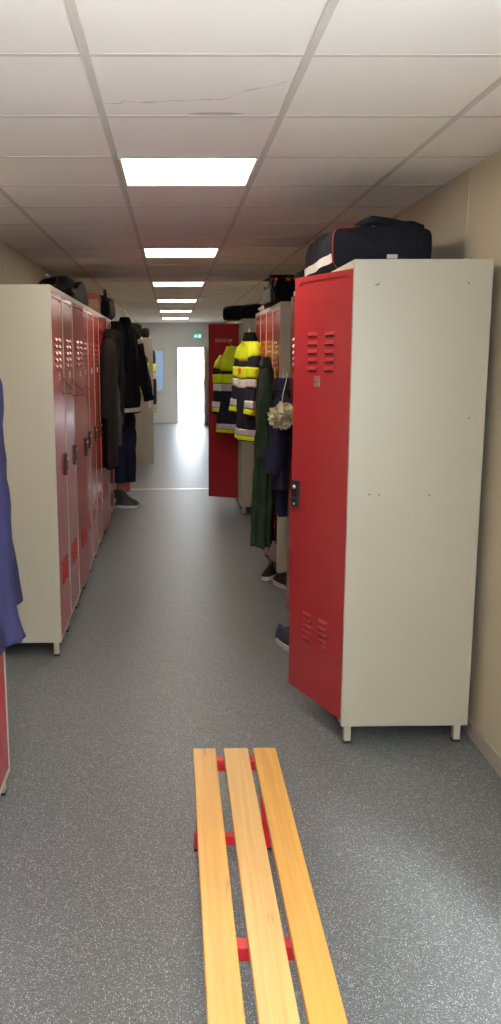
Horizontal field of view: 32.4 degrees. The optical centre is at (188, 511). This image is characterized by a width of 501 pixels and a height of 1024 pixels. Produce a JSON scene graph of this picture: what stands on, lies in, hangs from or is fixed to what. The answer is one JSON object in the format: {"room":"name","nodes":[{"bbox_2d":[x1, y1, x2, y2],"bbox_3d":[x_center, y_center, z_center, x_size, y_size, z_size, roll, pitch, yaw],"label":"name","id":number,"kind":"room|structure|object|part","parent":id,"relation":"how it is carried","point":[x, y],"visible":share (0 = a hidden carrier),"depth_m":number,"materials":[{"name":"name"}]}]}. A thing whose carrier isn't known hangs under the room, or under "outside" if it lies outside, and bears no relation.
{"room":"locker room","nodes":[
{"label":"locker room","id":0,"kind":"room"},
{"bbox_2d":[0,240,118,320],"bbox_3d":[-1.414,-1.350,9.797,0.102,2.452,23.210,0,10,-1],"label":"wall","id":1,"kind":"structure","parent":0,"point":[15,268],"depth_m":6.57,"materials":[{"name":"beige paint"}]},
{"bbox_2d":[135,338,153,463],"bbox_3d":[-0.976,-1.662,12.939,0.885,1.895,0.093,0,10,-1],"label":"locker","id":2,"kind":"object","parent":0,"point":[145,418],"depth_m":13.02,"materials":[{"name":"metal"}]},
{"bbox_3d":[-0.974,-1.670,12.941,0.650,1.650,0.006,0,10,-1],"label":"panel moulding","id":3,"kind":"part","parent":2,"relation":"part of","materials":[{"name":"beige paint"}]},
{"bbox_2d":[140,350,156,411],"bbox_3d":[-0.619,-2.095,13.152,0.252,1.108,0.692,1,10,9],"label":"jacket","id":4,"kind":"object","parent":2,"relation":"hanging from","point":[154,355],"visible":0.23,"depth_m":13.11,"materials":[{"name":"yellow fabric"}]},
{"bbox_2d":[138,322,224,422],"bbox_3d":[-0.345,-3.427,21.156,2.477,2.452,0.140,0,10,-1],"label":"wall","id":5,"kind":"structure","parent":0,"point":[175,334],"depth_m":20.97,"materials":[{"name":"white paint"}]},
{"bbox_2d":[153,339,166,391],"bbox_3d":[-0.731,-3.583,21.054,0.385,1.280,0.110,0,10,-1],"label":"window","id":6,"kind":"structure","parent":5,"relation":"in","point":[159,345],"depth_m":21.04,"materials":[{"name":"white paint"}]},
{"bbox_3d":[-0.731,-3.490,21.086,0.245,0.925,0.010,0,10,-1],"label":"pane","id":7,"kind":"part","parent":6,"relation":"part of","materials":[{"name":"blue"}]},
{"bbox_2d":[154,420,208,422],"bbox_3d":[-0.338,-2.242,21.295,2.477,0.070,0.012,0,10,-1],"label":"baseboard","id":8,"kind":"structure","parent":5,"relation":"attached to","point":[155,421],"depth_m":21.28,"materials":[{"name":"white paint"}]},
{"bbox_2d":[176,346,205,425],"bbox_3d":[0.055,-3.057,20.723,0.697,1.875,1.140,0,10,-1],"label":"door","id":9,"kind":"structure","parent":5,"relation":"in","point":[177,347],"depth_m":20.64,"materials":[{"name":"white paint"}]},
{"bbox_2d":[193,334,201,337],"bbox_3d":[0.214,-4.289,20.911,0.200,0.110,0.054,0,10,-1],"label":"exit sign","id":10,"kind":"object","parent":5,"relation":"attached to","point":[194,335],"visible":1,"depth_m":20.89,"materials":[{"name":"white paint"}]},
{"bbox_2d":[0,422,500,1023],"bbox_3d":[-0.122,-0.109,10.073,2.677,0.100,23.260,0,10,-1],"label":"floor","id":11,"kind":"structure","parent":0,"point":[170,649],"depth_m":3.22,"materials":[{"name":"plastic"}]},
{"bbox_2d":[0,651,9,795],"bbox_3d":[-0.948,0.128,2.903,0.556,2.015,0.458,0,10,-1],"label":"locker","id":12,"kind":"object","parent":11,"relation":"on","point":[4,733],"visible":0.73,"depth_m":3.19,"materials":[{"name":"metal"}]},
{"bbox_2d":[0,677,2,714],"bbox_3d":[-0.683,0.671,3.098,0.008,0.137,0.082,0,10,-1],"label":"vent","id":13,"kind":"object","parent":12,"relation":"attached to","point":[1,702],"depth_m":3.12,"materials":[{"name":"red metal"}]},
{"bbox_2d":[0,284,70,655],"bbox_3d":[-0.980,-0.224,4.835,0.562,2.015,0.486,0,10,-1],"label":"locker","id":14,"kind":"object","parent":11,"relation":"on","point":[31,321],"visible":0.99,"depth_m":4.60,"materials":[{"name":"beige metal"}]},
{"bbox_2d":[55,338,58,369],"bbox_3d":[-0.716,-0.860,4.661,0.008,0.169,0.078,0,10,-1],"label":"vent","id":15,"kind":"object","parent":14,"relation":"attached to","point":[56,341],"depth_m":4.65,"materials":[{"name":"red metal"}]},
{"bbox_2d":[58,338,61,368],"bbox_3d":[-0.719,-0.884,4.796,0.008,0.169,0.082,0,10,-1],"label":"vent","id":16,"kind":"object","parent":14,"relation":"attached to","point":[59,339],"depth_m":4.79,"materials":[{"name":"red metal"}]},
{"bbox_3d":[-0.727,-0.262,4.832,0.018,1.876,0.446,0,10,-1],"label":"door","id":17,"kind":"part","parent":14,"relation":"part of","materials":[{"name":"red paint"}]},
{"bbox_2d":[62,560,65,584],"bbox_3d":[-0.711,0.346,4.881,0.008,0.137,0.078,0,10,-1],"label":"vent","id":18,"kind":"object","parent":14,"relation":"attached to","point":[63,562],"depth_m":4.87,"materials":[{"name":"red metal"}]},
{"bbox_2d":[65,554,67,578],"bbox_3d":[-0.713,0.322,5.016,0.008,0.137,0.082,0,10,-1],"label":"vent","id":19,"kind":"object","parent":14,"relation":"attached to","point":[66,561],"depth_m":5.00,"materials":[{"name":"red metal"}]},
{"bbox_3d":[-0.713,-0.281,5.012,0.016,0.124,0.063,0,10,-1],"label":"handle","id":20,"kind":"part","parent":14,"relation":"part of","materials":[{"name":"black plastic"}]},
{"bbox_2d":[62,292,79,628],"bbox_3d":[-0.990,-0.312,5.316,0.562,2.015,0.486,0,10,-1],"label":"locker","id":21,"kind":"object","parent":11,"relation":"on","point":[71,447],"visible":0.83,"depth_m":5.31,"materials":[{"name":"red metal"}]},
{"bbox_2d":[38,275,88,305],"bbox_3d":[-0.989,-1.690,6.577,0.370,0.240,1.257,0,10,-1],"label":"bag","id":22,"kind":"object","parent":21,"relation":"on","point":[76,290],"visible":0.37,"depth_m":6.42,"materials":[{"name":"fabric"}]},
{"bbox_2d":[66,340,68,367],"bbox_3d":[-0.725,-0.948,5.143,0.008,0.169,0.078,0,10,-1],"label":"vent","id":23,"kind":"object","parent":21,"relation":"attached to","point":[67,354],"depth_m":5.12,"materials":[{"name":"red metal"}]},
{"bbox_2d":[69,340,71,367],"bbox_3d":[-0.728,-0.972,5.278,0.008,0.169,0.082,0,10,-1],"label":"vent","id":24,"kind":"object","parent":21,"relation":"attached to","point":[70,366],"depth_m":5.26,"materials":[{"name":"red metal"}]},
{"bbox_2d":[72,541,74,563],"bbox_3d":[-0.720,0.259,5.363,0.008,0.137,0.078,0,10,-1],"label":"vent","id":25,"kind":"object","parent":21,"relation":"attached to","point":[73,560],"depth_m":5.34,"materials":[{"name":"red metal"}]},
{"bbox_2d":[75,537,76,559],"bbox_3d":[-0.722,0.234,5.498,0.008,0.137,0.082,0,10,-1],"label":"vent","id":26,"kind":"object","parent":21,"relation":"attached to","point":[75,537],"depth_m":5.49,"materials":[{"name":"red metal"}]},
{"bbox_3d":[-0.722,-0.369,5.494,0.016,0.124,0.063,0,10,-1],"label":"handle","id":27,"kind":"part","parent":21,"relation":"part of","materials":[{"name":"black plastic"}]},
{"bbox_2d":[72,298,89,604],"bbox_3d":[-0.987,-0.400,5.799,0.584,2.015,0.486,0,10,-1],"label":"locker","id":28,"kind":"object","parent":11,"relation":"on","point":[77,310],"visible":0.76,"depth_m":5.78,"materials":[{"name":"red metal"}]},
{"bbox_2d":[76,341,79,366],"bbox_3d":[-0.725,-1.035,5.624,0.008,0.169,0.078,0,10,2],"label":"vent","id":29,"kind":"object","parent":28,"relation":"attached to","point":[77,342],"depth_m":5.61,"materials":[{"name":"red metal"}]},
{"bbox_2d":[80,341,82,366],"bbox_3d":[-0.720,-1.060,5.760,0.008,0.169,0.082,0,10,2],"label":"vent","id":30,"kind":"object","parent":28,"relation":"attached to","point":[81,351],"depth_m":5.76,"materials":[{"name":"red metal"}]},
{"bbox_2d":[82,527,84,547],"bbox_3d":[-0.719,0.171,5.844,0.008,0.137,0.078,0,10,2],"label":"vent","id":31,"kind":"object","parent":28,"relation":"attached to","point":[83,545],"depth_m":5.84,"materials":[{"name":"red metal"}]},
{"bbox_2d":[85,522,87,542],"bbox_3d":[-0.715,0.146,5.980,0.008,0.137,0.082,0,10,2],"label":"vent","id":32,"kind":"object","parent":28,"relation":"attached to","point":[86,540],"depth_m":5.97,"materials":[{"name":"red metal"}]},
{"bbox_3d":[-0.709,-0.457,5.975,0.016,0.124,0.063,0,10,2],"label":"handle","id":33,"kind":"part","parent":28,"relation":"part of","materials":[{"name":"black plastic"}]},
{"bbox_2d":[80,302,92,585],"bbox_3d":[-1.008,-0.488,6.280,0.562,2.015,0.486,0,10,-1],"label":"locker","id":34,"kind":"object","parent":11,"relation":"on","point":[88,432],"visible":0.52,"depth_m":6.38,"materials":[{"name":"red metal"}]},
{"bbox_3d":[-0.755,-0.526,6.278,0.018,1.876,0.446,0,10,-1],"label":"door","id":35,"kind":"part","parent":34,"relation":"part of","materials":[{"name":"red paint"}]},
{"bbox_3d":[-0.741,-0.544,6.458,0.016,0.124,0.063,0,10,-1],"label":"handle","id":36,"kind":"part","parent":34,"relation":"part of","materials":[{"name":"black plastic"}]},
{"bbox_2d":[87,306,98,569],"bbox_3d":[-1.017,-0.576,6.762,0.562,2.015,0.486,0,10,-1],"label":"locker","id":37,"kind":"object","parent":11,"relation":"on","point":[93,429],"visible":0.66,"depth_m":6.76,"materials":[{"name":"red metal"}]},
{"bbox_2d":[93,310,102,544],"bbox_3d":[-1.027,-0.664,7.244,0.562,2.015,0.486,0,10,-1],"label":"locker","id":38,"kind":"object","parent":11,"relation":"on","point":[95,314],"visible":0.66,"depth_m":7.24,"materials":[{"name":"red metal"}]},
{"bbox_2d":[98,313,109,542],"bbox_3d":[-1.021,-0.752,7.726,0.592,2.015,0.486,0,10,-1],"label":"locker","id":39,"kind":"object","parent":11,"relation":"on","point":[101,321],"visible":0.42,"depth_m":7.68,"materials":[{"name":"red metal"}]},
{"bbox_2d":[99,323,119,469],"bbox_3d":[-0.718,-1.050,7.703,0.193,1.288,0.581,0,10,1],"label":"coat","id":40,"kind":"object","parent":39,"relation":"hanging from","point":[109,359],"visible":0.98,"depth_m":7.55,"materials":[{"name":"grey fabric"}]},
{"bbox_2d":[103,316,110,514],"bbox_3d":[-1.045,-0.839,8.208,0.562,2.015,0.486,0,10,-1],"label":"locker","id":41,"kind":"object","parent":11,"relation":"on","point":[103,316],"visible":0.08,"depth_m":8.49,"materials":[{"name":"red metal"}]},
{"bbox_2d":[87,293,100,313],"bbox_3d":[-0.956,-1.905,7.920,0.272,0.185,0.532,-1,10,-3],"label":"cardboard box","id":42,"kind":"object","parent":41,"relation":"on","point":[94,299],"visible":0.33,"depth_m":7.67,"materials":[{"name":"brown cardboard"}]},
{"bbox_3d":[-0.957,-1.972,7.908,0.272,0.050,0.532,-1,10,-3],"label":"lid","id":43,"kind":"part","parent":42,"relation":"part of","materials":[{"name":"red cardboard"}]},
{"bbox_2d":[109,320,124,426],"bbox_3d":[-0.719,-1.360,8.260,0.202,1.058,0.598,0,10,1],"label":"fleece","id":44,"kind":"object","parent":41,"relation":"hanging from","point":[116,325],"visible":0.41,"depth_m":8.16,"materials":[{"name":"fabric"}]},
{"bbox_2d":[117,375,122,445],"bbox_3d":[-0.676,-0.970,8.197,0.080,0.672,0.196,3,11,16],"label":"hanging towel","id":45,"kind":"object","parent":44,"relation":"hanging from","point":[120,420],"visible":0.26,"depth_m":8.19,"materials":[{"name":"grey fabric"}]},
{"bbox_2d":[107,318,113,513],"bbox_3d":[-1.054,-0.927,8.690,0.562,2.015,0.486,0,10,-1],"label":"locker","id":46,"kind":"object","parent":11,"relation":"on","point":[108,320],"visible":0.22,"depth_m":8.75,"materials":[{"name":"red metal"}]},
{"bbox_2d":[119,311,153,413],"bbox_3d":[-0.618,-1.525,8.747,0.319,1.027,0.653,5,12,26],"label":"jacket","id":47,"kind":"object","parent":46,"relation":"hanging from","point":[136,371],"visible":0.52,"depth_m":8.73,"materials":[{"name":"fabric"}]},
{"bbox_2d":[115,413,136,483],"bbox_3d":[-0.674,-0.707,9.107,0.270,0.795,0.164,-6,12,-30],"label":"trousers","id":48,"kind":"object","parent":47,"relation":"hanging from","point":[125,472],"visible":0.59,"depth_m":9.07,"materials":[{"name":"blue fabric"}]},
{"bbox_3d":[-0.726,-0.611,9.088,0.143,0.613,0.155,-6,12,-30],"label":"trouser leg","id":49,"kind":"part","parent":48,"relation":"part of","materials":[{"name":"blue fabric"}]},
{"bbox_3d":[-0.677,-0.956,9.063,0.270,0.265,0.147,-6,12,-30],"label":"seat","id":50,"kind":"part","parent":48,"relation":"part of","materials":[{"name":"blue fabric"}]},
{"bbox_3d":[-0.624,-0.625,9.162,0.142,0.613,0.148,-6,12,-30],"label":"trouser leg","id":51,"kind":"part","parent":48,"relation":"part of","materials":[{"name":"blue fabric"}]},
{"bbox_2d":[110,320,129,504],"bbox_3d":[-1.013,-1.053,9.376,0.670,2.015,0.899,0,10,-1],"label":"locker","id":52,"kind":"object","parent":11,"relation":"on","point":[125,486],"visible":0.09,"depth_m":9.65,"materials":[{"name":"red metal"}]},
{"bbox_2d":[99,289,114,319],"bbox_3d":[-0.972,-2.129,8.764,0.410,0.318,0.824,0,10,-1],"label":"black holdall","id":53,"kind":"object","parent":52,"relation":"on","point":[107,304],"visible":0.37,"depth_m":8.46,"materials":[{"name":"fabric"}]},
{"bbox_3d":[-0.857,-2.218,8.749,0.024,0.119,0.292,0,10,-1],"label":"handle","id":54,"kind":"part","parent":53,"relation":"part of","materials":[{"name":"black fabric"}]},
{"bbox_3d":[-0.745,-1.132,9.601,0.018,1.876,0.446,2,11,13],"label":"door","id":55,"kind":"part","parent":52,"relation":"part of","materials":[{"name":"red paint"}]},
{"bbox_2d":[114,489,138,507],"bbox_3d":[-0.700,-0.152,9.475,0.293,0.205,0.112,1,10,9],"label":"trainer","id":56,"kind":"object","parent":11,"relation":"on","point":[123,500],"visible":0.91,"depth_m":9.45,"materials":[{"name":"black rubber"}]},
{"bbox_2d":[130,488,208,489],"bbox_3d":[-0.136,-0.290,10.775,2.477,0.004,0.045,0,10,-1],"label":"trim","id":57,"kind":"structure","parent":11,"relation":"on","point":[182,488],"depth_m":10.75,"materials":[{"name":"metal"}]},
{"bbox_2d":[209,319,255,513],"bbox_3d":[0.652,-1.018,9.140,0.858,2.015,0.599,0,10,-1],"label":"locker","id":58,"kind":"object","parent":11,"relation":"on","point":[231,460],"visible":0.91,"depth_m":9.35,"materials":[{"name":"red metal"}]},
{"bbox_3d":[0.378,-1.090,9.341,0.345,1.876,0.018,5,11,25],"label":"door","id":59,"kind":"part","parent":58,"relation":"part of","materials":[{"name":"red paint"}]},
{"bbox_2d":[212,340,236,433],"bbox_3d":[0.451,-1.319,9.034,0.460,0.968,0.242,7,13,36],"label":"jacket","id":60,"kind":"object","parent":58,"relation":"hanging from","point":[222,375],"visible":0.67,"depth_m":9.01,"materials":[{"name":"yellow fabric"}]},
{"bbox_2d":[223,304,262,320],"bbox_3d":[0.693,-2.108,9.035,0.644,0.165,0.432,2,11,11],"label":"bag","id":61,"kind":"object","parent":58,"relation":"on","point":[230,313],"visible":0.52,"depth_m":8.87,"materials":[{"name":"fabric"}]},
{"bbox_2d":[240,304,250,318],"bbox_3d":[0.573,-2.059,8.810,0.107,0.153,0.104,7,13,36],"label":"bag","id":62,"kind":"object","parent":58,"relation":"on","point":[244,312],"visible":0.94,"depth_m":8.77,"materials":[{"name":"fabric"}]},
{"bbox_2d":[255,312,260,342],"bbox_3d":[0.872,-0.749,7.664,0.556,2.015,0.446,0,10,-1],"label":"locker","id":63,"kind":"object","parent":11,"relation":"on","point":[258,315],"visible":0.06,"depth_m":7.47,"materials":[{"name":"red metal"}]},
{"bbox_2d":[229,325,261,441],"bbox_3d":[0.520,-1.127,7.479,0.234,0.988,0.590,-3,11,-13],"label":"jacket","id":64,"kind":"object","parent":63,"relation":"hanging from","point":[247,356],"visible":0.79,"depth_m":7.36,"materials":[{"name":"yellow fabric"}]},
{"bbox_3d":[0.620,-0.783,7.653,0.018,1.876,0.406,0,10,-1],"label":"door","id":65,"kind":"part","parent":63,"relation":"part of","materials":[{"name":"red paint"}]},
{"bbox_2d":[260,309,265,554],"bbox_3d":[0.880,-0.668,7.221,0.556,2.015,0.446,0,10,-1],"label":"locker","id":66,"kind":"object","parent":11,"relation":"on","point":[263,313],"visible":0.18,"depth_m":7.06,"materials":[{"name":"red metal"}]},
{"bbox_3d":[0.629,-0.702,7.210,0.018,1.876,0.406,0,10,-1],"label":"door","id":67,"kind":"part","parent":66,"relation":"part of","materials":[{"name":"red paint"}]},
{"bbox_2d":[265,306,272,557],"bbox_3d":[0.889,-0.588,6.779,0.556,2.015,0.446,0,10,-1],"label":"locker","id":68,"kind":"object","parent":11,"relation":"on","point":[269,311],"visible":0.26,"depth_m":6.63,"materials":[{"name":"red metal"}]},
{"bbox_2d":[262,275,294,306],"bbox_3d":[0.659,-1.641,6.370,0.208,0.202,0.546,-1,10,-5],"label":"pack","id":69,"kind":"object","parent":68,"relation":"on","point":[280,288],"visible":0.74,"depth_m":6.14,"materials":[{"name":"black fabric"}]},
{"bbox_3d":[0.652,-1.709,6.262,0.180,0.022,0.310,-1,10,-5],"label":"pack lid","id":70,"kind":"part","parent":69,"relation":"part of","materials":[{"name":"black fabric"}]},
{"bbox_2d":[261,561,277,580],"bbox_3d":[0.628,0.432,6.496,0.112,0.112,0.293,5,12,28],"label":"trainer","id":71,"kind":"object","parent":11,"relation":"on","point":[269,572],"visible":0.67,"depth_m":6.41,"materials":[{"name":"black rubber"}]},
{"bbox_2d":[193,748,347,1023],"bbox_3d":[0.168,1.134,1.885,0.270,0.390,2.056,0,10,-1],"label":"bench","id":72,"kind":"object","parent":11,"relation":"on","point":[268,952],"visible":1,"depth_m":2.01,"materials":[{"name":"brown wood"}]},
{"bbox_3d":[0.045,0.988,2.847,0.035,0.322,0.114,-4,11,-18],"label":"leg","id":73,"kind":"part","parent":72,"relation":"part of","materials":[{"name":"red metal"}]},
{"bbox_3d":[0.254,0.986,2.851,0.035,0.322,0.114,3,11,16],"label":"leg","id":74,"kind":"part","parent":72,"relation":"part of","materials":[{"name":"red metal"}]},
{"bbox_2d":[273,572,286,589],"bbox_3d":[0.693,0.482,6.222,0.112,0.112,0.293,-4,11,-21],"label":"trainer","id":75,"kind":"object","parent":11,"relation":"on","point":[280,580],"visible":0.66,"depth_m":6.18,"materials":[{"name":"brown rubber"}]},
{"bbox_2d":[270,301,290,573],"bbox_3d":[0.897,-0.507,6.335,0.556,2.015,0.448,0,10,-1],"label":"locker","id":76,"kind":"object","parent":11,"relation":"on","point":[281,310],"visible":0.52,"depth_m":6.20,"materials":[{"name":"beige metal"}]},
{"bbox_2d":[250,350,274,549],"bbox_3d":[0.555,-0.473,6.353,0.194,1.430,0.504,0,10,3],"label":"coat","id":77,"kind":"object","parent":76,"relation":"hanging from","point":[262,504],"visible":0.9,"depth_m":6.24,"materials":[{"name":"green fabric"}]},
{"bbox_3d":[0.646,-0.541,6.324,0.018,1.876,0.408,0,10,-1],"label":"door","id":78,"kind":"part","parent":76,"relation":"part of","materials":[{"name":"red paint"}]},
{"bbox_2d":[294,269,304,279],"bbox_3d":[0.947,-1.643,6.246,0.352,0.254,0.574,0,10,-1],"label":"bag","id":79,"kind":"object","parent":76,"relation":"on","point":[301,273],"visible":0.09,"depth_m":6.08,"materials":[{"name":"black fabric"}]},
{"bbox_2d":[275,623,288,651],"bbox_3d":[0.583,0.720,4.921,0.112,0.112,0.293,-4,11,-21],"label":"trainer","id":80,"kind":"object","parent":11,"relation":"on","point":[282,633],"visible":0.44,"depth_m":4.93,"materials":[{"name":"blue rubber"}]},
{"bbox_2d":[286,291,294,612],"bbox_3d":[0.882,-0.263,5.000,0.559,2.015,0.398,0,10,-1],"label":"locker","id":81,"kind":"object","parent":11,"relation":"on","point":[293,297],"visible":0.1,"depth_m":5.10,"materials":[{"name":"red metal"}]},
{"bbox_2d":[262,368,291,491],"bbox_3d":[0.548,-0.508,5.204,0.185,0.728,0.412,0,10,3],"label":"work overalls","id":82,"kind":"object","parent":81,"relation":"hanging from","point":[276,462],"visible":0.68,"depth_m":5.09,"materials":[{"name":"blue fabric"}]},
{"bbox_2d":[275,490,287,516],"bbox_3d":[0.597,-0.149,5.431,0.104,0.346,0.177,1,10,9],"label":"trousers","id":83,"kind":"object","parent":82,"relation":"hanging from","point":[281,500],"visible":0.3,"depth_m":5.38,"materials":[{"name":"blue fabric"}]},
{"bbox_3d":[0.599,-0.116,5.482,0.092,0.264,0.090,1,10,9],"label":"trouser leg","id":84,"kind":"part","parent":83,"relation":"part of","materials":[{"name":"blue fabric"}]},
{"bbox_2d":[267,373,292,429],"bbox_3d":[0.530,-0.628,4.881,0.170,0.324,0.176,0,10,-1],"label":"shower puff","id":85,"kind":"object","parent":81,"relation":"hanging from","point":[280,416],"visible":0.98,"depth_m":4.86,"materials":[{"name":"beige plastic"}]},
{"bbox_2d":[292,338,293,367],"bbox_3d":[0.604,-0.915,4.933,0.008,0.169,0.070,-1,10,-3],"label":"vent","id":86,"kind":"object","parent":81,"relation":"attached to","point":[292,338],"depth_m":4.96,"materials":[{"name":"red metal"}]},
{"bbox_2d":[288,259,493,743],"bbox_3d":[0.829,-0.035,3.749,0.718,2.015,0.489,0,10,-1],"label":"locker","id":87,"kind":"object","parent":11,"relation":"on","point":[391,355],"visible":1,"depth_m":3.54,"materials":[{"name":"beige metal"}]},
{"bbox_3d":[0.483,-0.084,3.900,0.016,0.124,0.063,-4,11,-22],"label":"handle","id":88,"kind":"part","parent":87,"relation":"part of","materials":[{"name":"black plastic"}]},
{"bbox_2d":[302,610,311,641],"bbox_3d":[0.535,0.520,3.899,0.008,0.137,0.082,-4,11,-22],"label":"vent","id":89,"kind":"object","parent":87,"relation":"attached to","point":[306,614],"depth_m":3.89,"materials":[{"name":"red metal"}]},
{"bbox_2d":[307,332,317,371],"bbox_3d":[0.529,-0.686,3.679,0.008,0.169,0.082,-4,11,-22],"label":"vent","id":90,"kind":"object","parent":87,"relation":"attached to","point":[312,337],"depth_m":3.68,"materials":[{"name":"red metal"}]},
{"bbox_3d":[0.569,-0.068,3.733,0.018,1.876,0.462,-4,11,-22],"label":"door","id":91,"kind":"part","parent":87,"relation":"part of","materials":[{"name":"red paint"}]},
{"bbox_2d":[317,618,327,651],"bbox_3d":[0.587,0.542,3.773,0.008,0.137,0.078,-4,11,-22],"label":"vent","id":92,"kind":"object","parent":87,"relation":"attached to","point":[322,623],"depth_m":3.77,"materials":[{"name":"red metal"}]},
{"bbox_2d":[324,331,334,372],"bbox_3d":[0.581,-0.664,3.553,0.008,0.169,0.078,-4,11,-22],"label":"vent","id":93,"kind":"object","parent":87,"relation":"attached to","point":[329,336],"depth_m":3.55,"materials":[{"name":"red metal"}]},
{"bbox_3d":[0.898,-0.116,4.195,0.556,2.015,0.408,0,10,-1],"label":"locker","id":94,"kind":"object","parent":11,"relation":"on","visible":0},
{"bbox_2d":[304,216,431,276],"bbox_3d":[0.842,-1.244,4.108,0.476,0.238,0.828,0,10,-1],"label":"duffel bag","id":95,"kind":"object","parent":94,"relation":"on","point":[372,237],"visible":0.66,"depth_m":3.74,"materials":[{"name":"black fabric"}]},
{"bbox_3d":[-1.049,-1.786,13.633,0.616,1.930,0.498,0,10,-1],"label":"locker","id":96,"kind":"object","parent":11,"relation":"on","visible":0},
{"bbox_2d":[132,323,141,334],"bbox_3d":[-0.860,-2.846,13.413,0.267,0.230,0.424,0,10,-1],"label":"bag","id":97,"kind":"object","parent":96,"relation":"on","point":[136,325],"visible":0.38,"depth_m":13.22,"materials":[{"name":"fabric"}]},
{"bbox_2d":[141,328,149,337],"bbox_3d":[-0.681,-2.810,13.423,0.134,0.152,0.364,0,10,-1],"label":"bag","id":98,"kind":"object","parent":96,"relation":"on","point":[145,331],"visible":0.97,"depth_m":13.26,"materials":[{"name":"fabric"}]},
{"bbox_3d":[-0.939,0.212,2.440,0.556,2.015,0.458,0,10,-1],"label":"locker","id":99,"kind":"object","parent":11,"relation":"on","visible":0},
{"bbox_2d":[0,379,25,654],"bbox_3d":[-0.604,-0.115,2.575,0.193,1.008,0.502,-3,11,-13],"label":"jacket","id":100,"kind":"object","parent":99,"relation":"hanging from","point":[12,632],"visible":1,"depth_m":2.42,"materials":[{"name":"fabric"}]},
{"bbox_2d":[0,0,500,322],"bbox_3d":[-0.134,-2.620,9.615,2.677,0.120,23.260,0,10,-1],"label":"ceiling","id":101,"kind":"structure","parent":0,"point":[350,111],"depth_m":2.96,"materials":[{"name":"tile"}]},
{"bbox_2d":[160,310,191,311],"bbox_3d":[-0.232,-3.647,15.582,0.576,0.004,0.576,0,10,-1],"label":"recessed light","id":102,"kind":"object","parent":101,"relation":"in","point":[168,310],"visible":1,"depth_m":15.62,"materials":[{"name":"white paint"}]},
{"bbox_2d":[161,311,190,311],"bbox_3d":[-0.232,-3.647,15.582,0.552,0.002,0.552,0,10,-1],"label":"diffuser","id":103,"kind":"object","parent":102,"relation":"attached to","point":[161,311],"depth_m":15.64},
{"bbox_2d":[157,300,196,301],"bbox_3d":[-0.175,-3.109,12.631,0.576,0.004,0.576,0,10,-1],"label":"recessed light","id":104,"kind":"object","parent":101,"relation":"in","point":[157,300],"visible":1,"depth_m":12.54,"materials":[{"name":"white paint"}]},
{"bbox_2d":[152,282,203,286],"bbox_3d":[-0.119,-2.571,9.680,0.576,0.004,0.576,0,10,-1],"label":"recessed light","id":105,"kind":"object","parent":101,"relation":"in","point":[155,284],"visible":1,"depth_m":9.69,"materials":[{"name":"white paint"}]},
{"bbox_2d":[143,248,218,256],"bbox_3d":[-0.062,-2.033,6.730,0.576,0.004,0.576,0,10,-1],"label":"recessed light","id":106,"kind":"object","parent":101,"relation":"in","point":[148,252],"visible":1,"depth_m":6.69,"materials":[{"name":"white paint"}]},
{"bbox_2d":[118,158,258,185],"bbox_3d":[-0.005,-1.495,3.779,0.576,0.004,0.576,0,10,-1],"label":"recessed light","id":107,"kind":"object","parent":101,"relation":"in","point":[135,171],"visible":1,"depth_m":3.75,"materials":[{"name":"white paint"}]},
{"bbox_2d":[225,149,500,755],"bbox_3d":[1.159,-1.370,9.843,0.103,2.452,23.210,0,10,-1],"label":"wall","id":108,"kind":"structure","parent":0,"point":[462,216],"depth_m":3.56,"materials":[{"name":"beige paint"}]},
{"bbox_2d":[461,717,500,776],"bbox_3d":[1.111,-0.196,10.030,0.012,0.075,22.960,0,10,-1],"label":"baseboard","id":109,"kind":"structure","parent":108,"relation":"attached to","point":[471,730],"depth_m":3.58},
{"label":"outside","id":110,"kind":"structure","parent":0,"visible":0},
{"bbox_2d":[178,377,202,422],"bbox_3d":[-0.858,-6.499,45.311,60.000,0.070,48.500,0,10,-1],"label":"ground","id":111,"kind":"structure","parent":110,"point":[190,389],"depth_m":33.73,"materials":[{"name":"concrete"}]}
]}

